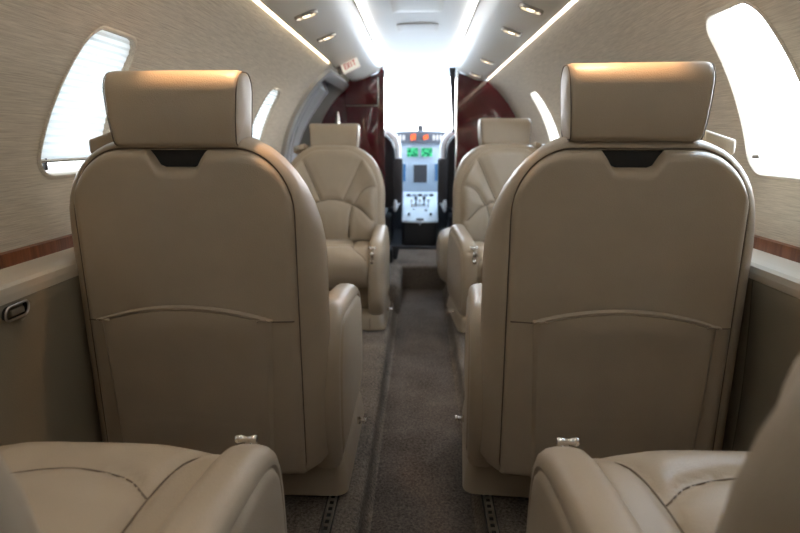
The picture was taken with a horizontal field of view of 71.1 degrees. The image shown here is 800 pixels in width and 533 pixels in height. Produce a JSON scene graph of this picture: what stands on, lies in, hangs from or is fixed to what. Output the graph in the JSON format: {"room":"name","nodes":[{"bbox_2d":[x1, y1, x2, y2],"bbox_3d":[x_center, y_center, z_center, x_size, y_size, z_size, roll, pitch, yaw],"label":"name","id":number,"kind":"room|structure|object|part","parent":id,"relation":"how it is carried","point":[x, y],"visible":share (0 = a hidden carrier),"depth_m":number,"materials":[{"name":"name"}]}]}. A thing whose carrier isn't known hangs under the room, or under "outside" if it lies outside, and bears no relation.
{"room":"aircraft cabin","nodes":[
{"label":"aircraft cabin","id":0,"kind":"room"},
{"bbox_2d":[0,0,348,252],"bbox_3d":[-0.643,-0.155,1.589,0.331,1.406,5.720,0,13,2],"label":"wall","id":1,"kind":"structure","parent":0,"point":[39,39],"depth_m":1.30,"materials":[{"name":"fabric"}]},
{"bbox_2d":[0,234,73,268],"bbox_3d":[-0.821,-0.002,1.117,0.014,0.034,4.720,0,13,2],"label":"trim","id":2,"kind":"structure","parent":1,"relation":"attached to","point":[9,258],"depth_m":1.24,"materials":[{"name":"brown wood"}]},
{"bbox_2d":[0,247,78,305],"bbox_3d":[-0.782,0.032,1.123,0.089,0.045,4.720,0,13,2],"label":"ledge","id":3,"kind":"object","parent":1,"relation":"attached to","point":[18,281],"visible":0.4,"depth_m":1.16,"materials":[{"name":"beige"}]},
{"bbox_2d":[37,26,136,178],"bbox_3d":[-0.755,-0.395,1.332,0.195,0.362,0.277,0,13,2],"label":"window","id":4,"kind":"structure","parent":1,"relation":"in","point":[65,170],"depth_m":1.31,"materials":[{"name":"plastic"}]},
{"bbox_2d":[41,30,129,170],"bbox_3d":[-0.743,-0.393,1.331,0.141,0.316,0.262,0,13,2],"label":"pleated shade","id":5,"kind":"object","parent":4,"relation":"attached to","point":[78,116],"visible":0.83,"depth_m":1.33,"materials":[{"name":"fabric"}]},
{"bbox_3d":[-0.805,-0.261,1.368,0.010,0.010,0.245,0,13,2],"label":"rail","id":6,"kind":"part","parent":5,"relation":"part of","materials":[{"name":"silver metal"}]},
{"bbox_2d":[252,87,280,141],"bbox_3d":[-0.702,-0.721,2.782,0.195,0.362,0.277,0,13,2],"label":"window","id":7,"kind":"structure","parent":1,"relation":"in","point":[274,88],"depth_m":2.89,"materials":[{"name":"plastic"}]},
{"bbox_2d":[252,89,277,139],"bbox_3d":[-0.691,-0.712,2.783,0.144,0.331,0.263,0,13,2],"label":"pleated shade","id":8,"kind":"object","parent":7,"relation":"attached to","point":[260,119],"visible":0.45,"depth_m":2.81,"materials":[{"name":"fabric"}]},
{"bbox_2d":[281,69,348,157],"bbox_3d":[-0.604,-0.790,3.875,0.420,1.110,0.970,0,13,2],"label":"door frame","id":9,"kind":"structure","parent":1,"relation":"in","point":[335,84],"depth_m":3.70,"materials":[{"name":"grey plastic"}]},
{"bbox_2d":[286,81,328,163],"bbox_3d":[-0.643,-0.745,3.743,0.340,1.011,0.520,0,13,2],"label":"liner","id":10,"kind":"object","parent":9,"relation":"attached to","point":[321,91],"visible":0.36,"depth_m":3.61,"materials":[{"name":"grey plastic"}]},
{"bbox_2d":[284,282,528,532],"bbox_3d":[0.024,0.678,1.429,1.700,0.090,5.090,0,13,2],"label":"floor","id":11,"kind":"structure","parent":0,"point":[354,510],"depth_m":1.68,"materials":[{"name":"beige carpet"}]},
{"bbox_2d":[0,434,286,532],"bbox_3d":[-0.497,0.276,0.575,0.649,1.051,0.737,0,13,2],"label":"seat","id":12,"kind":"object","parent":11,"relation":"on","point":[46,487],"visible":1,"depth_m":0.78,"materials":[{"name":"beige leather"}]},
{"bbox_3d":[-0.532,0.315,0.391,0.592,0.813,0.142,0,24,2],"label":"backrest","id":13,"kind":"part","parent":12,"relation":"part of","materials":[{"name":"beige leather"}]},
{"bbox_2d":[0,455,39,532],"bbox_3d":[-0.530,0.168,0.414,0.524,0.512,0.071,0,24,2],"label":"backrest","id":14,"kind":"object","parent":12,"relation":"on","point":[1,459],"depth_m":0.42,"materials":[{"name":"beige leather"}]},
{"bbox_3d":[-0.236,0.485,0.696,0.083,0.424,0.575,0,13,2],"label":"armrest","id":15,"kind":"part","parent":12,"relation":"part of","materials":[{"name":"beige leather"}]},
{"bbox_3d":[-0.247,0.308,0.926,0.034,0.084,0.044,0,13,2],"label":"recline lever","id":16,"kind":"part","parent":12,"relation":"part of","materials":[{"name":"silver metal"}]},
{"bbox_2d":[69,70,366,495],"bbox_3d":[-0.431,0.046,1.565,0.662,1.066,0.708,0,13,2],"label":"seat","id":17,"kind":"object","parent":11,"relation":"on","point":[212,316],"visible":0.97,"depth_m":1.24,"materials":[{"name":"beige leather"}]},
{"bbox_3d":[-0.472,0.130,1.276,0.486,0.780,0.036,0,14,2],"label":"panel","id":18,"kind":"part","parent":17,"relation":"part of","materials":[{"name":"beige leather"}]},
{"bbox_3d":[-0.469,0.096,1.349,0.592,0.813,0.142,0,14,2],"label":"backrest","id":19,"kind":"part","parent":17,"relation":"part of","materials":[{"name":"beige leather"}]},
{"bbox_3d":[-0.397,0.499,1.722,0.533,0.113,0.498,0,13,2],"label":"seat","id":20,"kind":"part","parent":17,"relation":"part of","materials":[{"name":"beige leather"}]},
{"bbox_3d":[-0.173,0.269,1.655,0.083,0.424,0.575,0,13,2],"label":"armrest","id":21,"kind":"part","parent":17,"relation":"part of","materials":[{"name":"beige leather"}]},
{"bbox_3d":[-0.119,0.482,1.754,0.028,0.023,0.024,0,13,2],"label":"release knob","id":22,"kind":"part","parent":17,"relation":"part of","materials":[{"name":"silver metal"}]},
{"bbox_2d":[318,496,338,532],"bbox_3d":[-0.192,0.704,1.099,0.030,0.008,1.420,0,13,2],"label":"track","id":23,"kind":"object","parent":11,"relation":"on","point":[327,520],"visible":0.34,"depth_m":1.42,"materials":[{"name":"black metal"}]},
{"bbox_2d":[291,124,392,329],"bbox_3d":[-0.359,-0.256,3.027,0.649,1.018,0.760,0,13,2],"label":"seat","id":24,"kind":"object","parent":11,"relation":"on","point":[345,183],"visible":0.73,"depth_m":3.13,"materials":[{"name":"beige leather"}]},
{"bbox_2d":[294,150,377,239],"bbox_3d":[-0.382,-0.409,3.149,0.524,0.512,0.071,0,3,2],"label":"cushion","id":25,"kind":"object","parent":24,"relation":"on","point":[343,184],"depth_m":3.13,"materials":[{"name":"beige leather"}]},
{"bbox_3d":[-0.380,-0.287,3.235,0.592,0.813,0.142,0,3,2],"label":"backrest","id":26,"kind":"part","parent":24,"relation":"part of","materials":[{"name":"beige leather"}]},
{"bbox_2d":[326,239,369,287],"bbox_3d":[-0.395,-0.036,2.963,0.517,0.216,0.535,0,13,2],"label":"seat cushion","id":27,"kind":"object","parent":24,"relation":"on","point":[348,259],"depth_m":2.71,"materials":[{"name":"beige leather"}]},
{"bbox_3d":[-0.135,-0.052,2.700,0.034,0.084,0.044,0,13,2],"label":"recline lever","id":28,"kind":"part","parent":24,"relation":"part of","materials":[{"name":"silver metal"}]},
{"bbox_3d":[-0.329,0.221,3.031,0.533,0.085,0.498,0,13,2],"label":"seat","id":29,"kind":"part","parent":24,"relation":"part of","materials":[{"name":"beige leather"}]},
{"bbox_3d":[-0.105,0.010,2.982,0.083,0.424,0.575,0,13,2],"label":"armrest","id":30,"kind":"part","parent":24,"relation":"part of","materials":[{"name":"beige leather"}]},
{"bbox_2d":[388,263,402,313],"bbox_3d":[-0.065,0.150,3.616,0.150,0.240,0.580,0,13,2],"label":"hump","id":31,"kind":"object","parent":11,"relation":"on","point":[396,272],"visible":0.39,"depth_m":3.39,"materials":[{"name":"beige carpet"}]},
{"bbox_2d":[370,289,475,532],"bbox_3d":[0.059,0.719,1.437,0.296,0.006,5.090,0,13,2],"label":"carpet","id":32,"kind":"object","parent":11,"relation":"on","point":[419,488],"visible":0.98,"depth_m":1.97,"materials":[{"name":"grey carpet"}]},
{"bbox_2d":[437,227,450,282],"bbox_3d":[0.551,-0.242,3.618,0.615,0.755,0.420,0,13,2],"label":"seat","id":33,"kind":"object","parent":11,"relation":"on","point":[442,240],"visible":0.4,"depth_m":3.50,"materials":[{"name":"beige leather"}]},
{"bbox_2d":[481,495,499,532],"bbox_3d":[0.217,0.707,1.084,0.030,0.008,1.420,0,13,2],"label":"track","id":34,"kind":"object","parent":11,"relation":"on","point":[492,526],"visible":0.34,"depth_m":1.42,"materials":[{"name":"black metal"}]},
{"bbox_2d":[446,118,544,332],"bbox_3d":[0.573,-0.257,2.965,0.649,1.045,0.713,-1,13,-3],"label":"seat","id":35,"kind":"object","parent":11,"relation":"on","point":[482,173],"visible":0.47,"depth_m":3.07,"materials":[{"name":"beige leather"}]},
{"bbox_3d":[0.542,0.229,2.995,0.533,0.085,0.498,-1,13,-3],"label":"seat","id":36,"kind":"part","parent":35,"relation":"part of","materials":[{"name":"beige leather"}]},
{"bbox_3d":[0.318,0.011,2.941,0.083,0.424,0.575,-1,13,-3],"label":"armrest","id":37,"kind":"part","parent":35,"relation":"part of","materials":[{"name":"beige leather"}]},
{"bbox_3d":[0.352,-0.051,2.660,0.034,0.084,0.044,-1,13,-3],"label":"recline lever","id":38,"kind":"part","parent":35,"relation":"part of","materials":[{"name":"silver metal"}]},
{"bbox_2d":[474,241,483,282],"bbox_3d":[0.609,-0.036,2.926,0.517,0.216,0.535,-1,13,-3],"label":"seat cushion","id":39,"kind":"object","parent":35,"relation":"on","point":[478,245],"depth_m":2.67,"materials":[{"name":"beige leather"}]},
{"bbox_3d":[0.590,-0.286,3.184,0.592,0.813,0.142,-1,7,-3],"label":"backrest","id":40,"kind":"part","parent":35,"relation":"part of","materials":[{"name":"beige leather"}]},
{"bbox_2d":[461,148,532,240],"bbox_3d":[0.593,-0.401,3.090,0.524,0.512,0.071,-1,7,-3],"label":"cushion","id":41,"kind":"object","parent":35,"relation":"on","point":[484,171],"depth_m":3.07,"materials":[{"name":"beige leather"}]},
{"bbox_2d":[455,61,754,497],"bbox_3d":[0.484,0.047,1.534,0.662,1.078,0.708,1,13,6],"label":"seat","id":42,"kind":"object","parent":11,"relation":"on","point":[605,312],"visible":0.94,"depth_m":1.21,"materials":[{"name":"beige leather"}]},
{"bbox_3d":[0.188,0.479,1.766,0.028,0.023,0.024,1,13,6],"label":"release knob","id":43,"kind":"part","parent":42,"relation":"part of","materials":[{"name":"silver metal"}]},
{"bbox_3d":[0.234,0.268,1.660,0.083,0.424,0.575,1,13,6],"label":"armrest","id":44,"kind":"part","parent":42,"relation":"part of","materials":[{"name":"beige leather"}]},
{"bbox_3d":[0.458,0.504,1.696,0.533,0.113,0.498,1,13,6],"label":"seat","id":45,"kind":"part","parent":42,"relation":"part of","materials":[{"name":"beige leather"}]},
{"bbox_3d":[0.491,0.103,1.316,0.592,0.813,0.142,1,14,6],"label":"backrest","id":46,"kind":"part","parent":42,"relation":"part of","materials":[{"name":"beige leather"}]},
{"bbox_3d":[0.482,0.137,1.244,0.486,0.780,0.036,1,14,6],"label":"panel","id":47,"kind":"part","parent":42,"relation":"part of","materials":[{"name":"beige leather"}]},
{"bbox_2d":[526,355,799,532],"bbox_3d":[0.494,0.275,0.570,0.649,1.055,0.697,0,13,2],"label":"seat","id":48,"kind":"object","parent":11,"relation":"on","point":[756,490],"visible":1,"depth_m":0.73,"materials":[{"name":"beige leather"}]},
{"bbox_3d":[0.269,0.310,0.917,0.034,0.084,0.044,0,13,2],"label":"recline lever","id":49,"kind":"part","parent":48,"relation":"part of","materials":[{"name":"silver metal"}]},
{"bbox_3d":[0.239,0.487,0.689,0.083,0.424,0.575,0,13,2],"label":"armrest","id":50,"kind":"part","parent":48,"relation":"part of","materials":[{"name":"beige leather"}]},
{"bbox_2d":[593,450,748,532],"bbox_3d":[0.511,0.437,0.687,0.486,0.216,0.535,0,13,2],"label":"seat cushion","id":51,"kind":"object","parent":48,"relation":"on","point":[665,491],"depth_m":0.80,"materials":[{"name":"beige leather"}]},
{"bbox_3d":[0.516,0.314,0.387,0.592,0.813,0.142,0,22,2],"label":"backrest","id":52,"kind":"part","parent":48,"relation":"part of","materials":[{"name":"beige leather"}]},
{"bbox_2d":[775,355,799,406],"bbox_3d":[0.518,0.168,0.415,0.524,0.512,0.071,0,22,2],"label":"seat back","id":53,"kind":"object","parent":48,"relation":"on","point":[791,387],"depth_m":0.40,"materials":[{"name":"beige leather"}]},
{"bbox_2d":[389,229,442,258],"bbox_3d":[0.162,-0.202,5.179,1.700,0.200,1.400,0,13,2],"label":"floor","id":54,"kind":"structure","parent":0,"point":[396,239],"depth_m":4.87,"materials":[{"name":"grey plastic"}]},
{"bbox_2d":[385,129,402,241],"bbox_3d":[-0.235,-0.692,4.771,0.528,0.935,0.530,0,13,2],"label":"seat","id":55,"kind":"object","parent":54,"relation":"on","point":[393,160],"visible":0.3,"depth_m":4.55,"materials":[{"name":"black plastic"}]},
{"bbox_3d":[-0.243,-0.344,4.855,0.340,0.220,0.340,0,13,2],"label":"seat","id":56,"kind":"part","parent":55,"relation":"part of","materials":[{"name":"black plastic"}]},
{"bbox_3d":[-0.033,-0.521,4.684,0.030,0.100,0.300,0,13,2],"label":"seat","id":57,"kind":"part","parent":55,"relation":"part of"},
{"bbox_3d":[-0.014,-0.707,4.601,0.075,0.360,0.120,0,13,2],"label":"armrest","id":58,"kind":"part","parent":55,"relation":"part of","materials":[{"name":"black leather"}]},
{"bbox_2d":[391,246,436,248],"bbox_3d":[0.157,-0.152,4.483,0.560,0.024,0.030,0,13,2],"label":"trim","id":59,"kind":"structure","parent":54,"relation":"on","point":[393,247],"depth_m":4.47,"materials":[{"name":"grey plastic"}]},
{"bbox_2d":[402,192,437,245],"bbox_3d":[0.169,-0.414,4.757,0.300,0.400,0.502,0,13,2],"label":"pedestal","id":60,"kind":"object","parent":54,"relation":"on","point":[419,209],"visible":0.98,"depth_m":4.60,"materials":[{"name":"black plastic"}]},
{"bbox_2d":[437,129,454,227],"bbox_3d":[0.578,-0.685,4.743,0.528,0.935,0.530,0,13,2],"label":"seat","id":61,"kind":"object","parent":54,"relation":"on","point":[446,162],"visible":0.3,"depth_m":4.53,"materials":[{"name":"black plastic"}]},
{"bbox_3d":[0.345,-0.704,4.588,0.075,0.360,0.120,0,13,2],"label":"armrest","id":62,"kind":"part","parent":61,"relation":"part of","materials":[{"name":"black leather"}]},
{"bbox_3d":[0.367,-0.518,4.670,0.030,0.100,0.300,0,13,2],"label":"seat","id":63,"kind":"part","parent":61,"relation":"part of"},
{"bbox_3d":[0.586,-0.338,4.826,0.340,0.220,0.340,0,13,2],"label":"seat","id":64,"kind":"part","parent":61,"relation":"part of","materials":[{"name":"black plastic"}]},
{"bbox_2d":[359,0,474,64],"bbox_3d":[0.037,-0.908,1.420,0.550,0.036,5.770,0,13,2],"label":"ceiling","id":65,"kind":"structure","parent":0,"point":[405,31],"depth_m":2.95,"materials":[{"name":"white plastic"}]},
{"bbox_2d":[259,0,383,80],"bbox_3d":[-0.341,-0.827,1.401,0.239,0.140,5.670,0,13,2],"label":"panel","id":66,"kind":"object","parent":65,"relation":"attached to","point":[353,39],"visible":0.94,"depth_m":2.44,"materials":[{"name":"white plastic"}]},
{"bbox_2d":[294,9,317,20],"bbox_3d":[-0.341,-0.912,2.033,0.088,0.038,0.046,0,13,2],"label":"spotlight","id":67,"kind":"object","parent":66,"relation":"attached to","point":[311,13],"visible":1,"depth_m":2.02,"materials":[{"name":"silver metal"}]},
{"bbox_2d":[316,33,335,41],"bbox_3d":[-0.325,-1.010,2.472,0.088,0.038,0.046,0,13,2],"label":"spotlight","id":68,"kind":"object","parent":66,"relation":"attached to","point":[332,35],"visible":1,"depth_m":2.46,"materials":[{"name":"silver metal"}]},
{"bbox_2d":[337,58,359,74],"bbox_3d":[-0.298,-1.157,3.236,0.140,0.096,0.043,0,13,2],"label":"exit sign","id":69,"kind":"object","parent":66,"relation":"attached to","point":[353,64],"visible":1,"depth_m":3.23,"materials":[{"name":"beige plastic"}]},
{"bbox_2d":[354,0,385,63],"bbox_3d":[-0.188,-1.026,2.007,0.012,0.022,4.350,0,13,2],"label":"recessed light","id":70,"kind":"object","parent":65,"relation":"in","point":[357,2],"visible":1,"depth_m":2.80,"materials":[{"name":"white"}]},
{"bbox_2d":[449,67,455,132],"bbox_3d":[0.394,-1.255,4.234,0.054,0.471,0.046,0,13,2],"label":"curtain","id":71,"kind":"object","parent":65,"relation":"hanging from","point":[452,71],"visible":0.98,"depth_m":4.21,"materials":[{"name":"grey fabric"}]},
{"bbox_2d":[451,0,478,63],"bbox_3d":[0.303,-1.022,1.990,0.012,0.022,4.350,0,13,2],"label":"recessed light","id":72,"kind":"object","parent":65,"relation":"in","point":[476,2],"visible":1,"depth_m":2.79,"materials":[{"name":"white plastic"}]},
{"bbox_2d":[453,0,570,80],"bbox_3d":[0.410,-0.822,1.375,0.239,0.140,5.670,0,13,2],"label":"panel","id":73,"kind":"object","parent":65,"relation":"attached to","point":[484,38],"visible":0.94,"depth_m":2.49,"materials":[{"name":"white plastic"}]},
{"bbox_2d":[469,72,481,77],"bbox_3d":[0.525,-1.329,3.887,0.088,0.038,0.046,0,13,2],"label":"spotlight","id":74,"kind":"object","parent":73,"relation":"attached to","point":[470,73],"visible":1,"depth_m":3.87,"materials":[{"name":"silver metal"}]},
{"bbox_2d":[479,58,493,64],"bbox_3d":[0.501,-1.180,3.224,0.088,0.038,0.046,0,13,2],"label":"spotlight","id":75,"kind":"object","parent":73,"relation":"attached to","point":[480,59],"visible":1,"depth_m":3.21,"materials":[{"name":"silver metal"}]},
{"bbox_2d":[501,27,521,36],"bbox_3d":[0.469,-0.982,2.346,0.088,0.038,0.046,0,13,2],"label":"spotlight","id":76,"kind":"object","parent":73,"relation":"attached to","point":[504,29],"visible":1,"depth_m":2.33,"materials":[{"name":"silver metal"}]},
{"bbox_2d":[519,3,543,14],"bbox_3d":[0.454,-0.890,1.937,0.088,0.038,0.046,0,13,2],"label":"spotlight","id":77,"kind":"object","parent":73,"relation":"attached to","point":[522,6],"visible":1,"depth_m":1.92,"materials":[{"name":"silver metal"}]},
{"bbox_2d":[387,201,452,228],"bbox_3d":[0.170,-0.736,5.285,1.700,0.965,0.240,0,13,2],"label":"wall","id":78,"kind":"structure","parent":0,"point":[396,216],"depth_m":5.42,"materials":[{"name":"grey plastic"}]},
{"bbox_2d":[394,124,446,191],"bbox_3d":[0.181,-0.956,4.984,1.360,0.598,0.229,0,13,2],"label":"panel","id":79,"kind":"object","parent":78,"relation":"attached to","point":[420,148],"visible":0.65,"depth_m":4.90,"materials":[{"name":"light grey painted metal"},{"name":"glass display screens"}]},
{"bbox_3d":[0.180,-0.913,4.968,1.360,0.520,0.100,0,13,2],"label":"panel","id":80,"kind":"part","parent":79,"relation":"part of","materials":[{"name":"blue"}]},
{"bbox_2d":[396,249,444,289],"bbox_3d":[0.161,0.023,4.197,0.360,0.192,0.615,0,13,2],"label":"step","id":81,"kind":"structure","parent":0,"point":[419,266],"depth_m":3.91,"materials":[{"name":"beige carpet"}]},
{"bbox_2d":[373,63,486,80],"bbox_3d":[0.147,-1.514,4.464,1.240,0.190,0.460,0,13,2],"label":"ceiling","id":82,"kind":"structure","parent":0,"point":[390,70],"depth_m":4.47,"materials":[{"name":"white plastic"}]},
{"bbox_2d":[487,0,799,246],"bbox_3d":[0.715,-0.438,1.475,0.331,0.806,5.720,0,13,2],"label":"wall","id":83,"kind":"structure","parent":0,"point":[583,31],"depth_m":1.55,"materials":[{"name":"fabric"}]},
{"bbox_2d":[530,90,559,141],"bbox_3d":[0.874,-0.845,3.261,0.218,0.394,0.277,0,13,2],"label":"window","id":84,"kind":"structure","parent":83,"relation":"in","point":[548,120],"depth_m":3.37,"materials":[{"name":"glass"}]},
{"bbox_2d":[704,0,799,182],"bbox_3d":[0.799,-0.384,1.211,0.218,0.394,0.277,0,13,2],"label":"window","id":85,"kind":"structure","parent":83,"relation":"in","point":[722,32],"depth_m":1.32,"materials":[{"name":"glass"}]},
{"bbox_2d":[752,154,762,158],"bbox_3d":[0.854,-0.263,1.338,0.012,0.010,0.028,0,13,2],"label":"grip","id":86,"kind":"object","parent":85,"relation":"attached to","point":[756,156],"visible":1,"depth_m":1.33,"materials":[{"name":"silver metal"}]},
{"bbox_2d":[748,248,799,298],"bbox_3d":[0.836,-0.065,1.555,0.089,0.045,5.720,0,13,2],"label":"ledge","id":87,"kind":"object","parent":83,"relation":"attached to","point":[781,274],"depth_m":1.19,"materials":[{"name":"beige"}]},
{"bbox_2d":[753,235,799,262],"bbox_3d":[0.874,-0.099,1.546,0.014,0.034,5.720,0,13,2],"label":"trim","id":88,"kind":"structure","parent":83,"relation":"attached to","point":[787,251],"depth_m":1.27,"materials":[{"name":"brown wood"}]},
{"bbox_2d":[732,281,752,450],"bbox_3d":[0.830,0.269,1.630,0.020,0.680,5.720,0,13,2],"label":"backing","id":89,"kind":"object","parent":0,"point":[752,281],"depth_m":1.31,"materials":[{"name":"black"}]},
{"bbox_2d":[722,278,752,450],"bbox_3d":[0.804,0.202,1.829,0.022,0.604,1.063,0,13,2],"label":"panel","id":90,"kind":"object","parent":89,"relation":"attached to","point":[736,389],"visible":0.15,"depth_m":1.31,"materials":[{"name":"leather"}]},
{"bbox_2d":[733,280,799,450],"bbox_3d":[0.772,0.397,0.961,0.022,0.604,0.713,0,13,2],"label":"panel","id":91,"kind":"object","parent":89,"relation":"attached to","point":[773,346],"visible":0.57,"depth_m":1.20,"materials":[{"name":"leather"}]},
{"bbox_3d":[0.126,0.062,4.209,1.700,0.110,0.610,0,13,2],"label":"floor","id":92,"kind":"structure","parent":0,"visible":0},
{"bbox_2d":[321,66,384,186],"bbox_3d":[-0.407,-0.796,4.359,0.588,1.440,0.140,0,13,2],"label":"cabinet","id":93,"kind":"object","parent":92,"relation":"on","point":[362,103],"visible":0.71,"depth_m":4.21,"materials":[{"name":"brown wood"}]},
{"bbox_3d":[-0.289,-1.304,4.181,0.240,0.180,0.016,0,13,2],"label":"door","id":94,"kind":"part","parent":93,"relation":"part of","materials":[{"name":"brown wood"}]},
{"bbox_3d":[-0.282,-0.941,4.262,0.235,0.525,0.016,0,13,2],"label":"door","id":95,"kind":"part","parent":93,"relation":"part of","materials":[{"name":"brown wood"}]},
{"bbox_3d":[-0.122,-0.782,4.296,0.014,1.380,0.020,0,13,2],"label":"jamb trim","id":96,"kind":"part","parent":93,"relation":"part of","materials":[{"name":"brown wood"}]},
{"bbox_2d":[390,246,392,262],"bbox_3d":[-0.111,-0.080,4.273,0.110,0.140,0.140,0,13,2],"label":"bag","id":97,"kind":"object","parent":92,"relation":"on","point":[391,248],"visible":0.3,"depth_m":4.22,"materials":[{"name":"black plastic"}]},
{"bbox_2d":[454,69,515,177],"bbox_3d":[0.698,-0.787,4.320,0.557,1.440,0.141,0,13,2],"label":"wall","id":98,"kind":"structure","parent":92,"relation":"on","point":[475,99],"depth_m":4.18,"materials":[{"name":"brown wood"}]},
{"bbox_3d":[-0.467,-0.540,4.270,0.200,1.030,0.130,0,13,2],"label":"shelf","id":99,"kind":"object","parent":92,"relation":"on","visible":0},
{"bbox_2d":[335,112,340,123],"bbox_3d":[-0.460,-1.089,4.131,0.048,0.102,0.047,0,13,2],"label":"bottle","id":100,"kind":"object","parent":99,"relation":"on","point":[337,117],"visible":0.73,"depth_m":4.11,"materials":[{"name":"silver metal"}]},
{"bbox_3d":[-0.777,0.366,1.198,0.020,0.680,4.720,0,13,2],"label":"backing","id":101,"kind":"object","parent":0,"visible":0},
{"bbox_2d":[0,276,102,445],"bbox_3d":[-0.743,0.345,1.192,0.022,0.604,1.078,0,13,2],"label":"panel","id":102,"kind":"object","parent":101,"relation":"attached to","point":[47,389],"visible":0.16,"depth_m":1.19,"materials":[{"name":"leather"}]},
{"bbox_2d":[1,300,29,322],"bbox_3d":[-0.738,0.085,1.072,0.016,0.030,0.068,0,13,2],"label":"handle","id":103,"kind":"object","parent":102,"relation":"attached to","point":[23,310],"visible":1,"depth_m":1.07,"materials":[{"name":"silver metal"}]}
]}

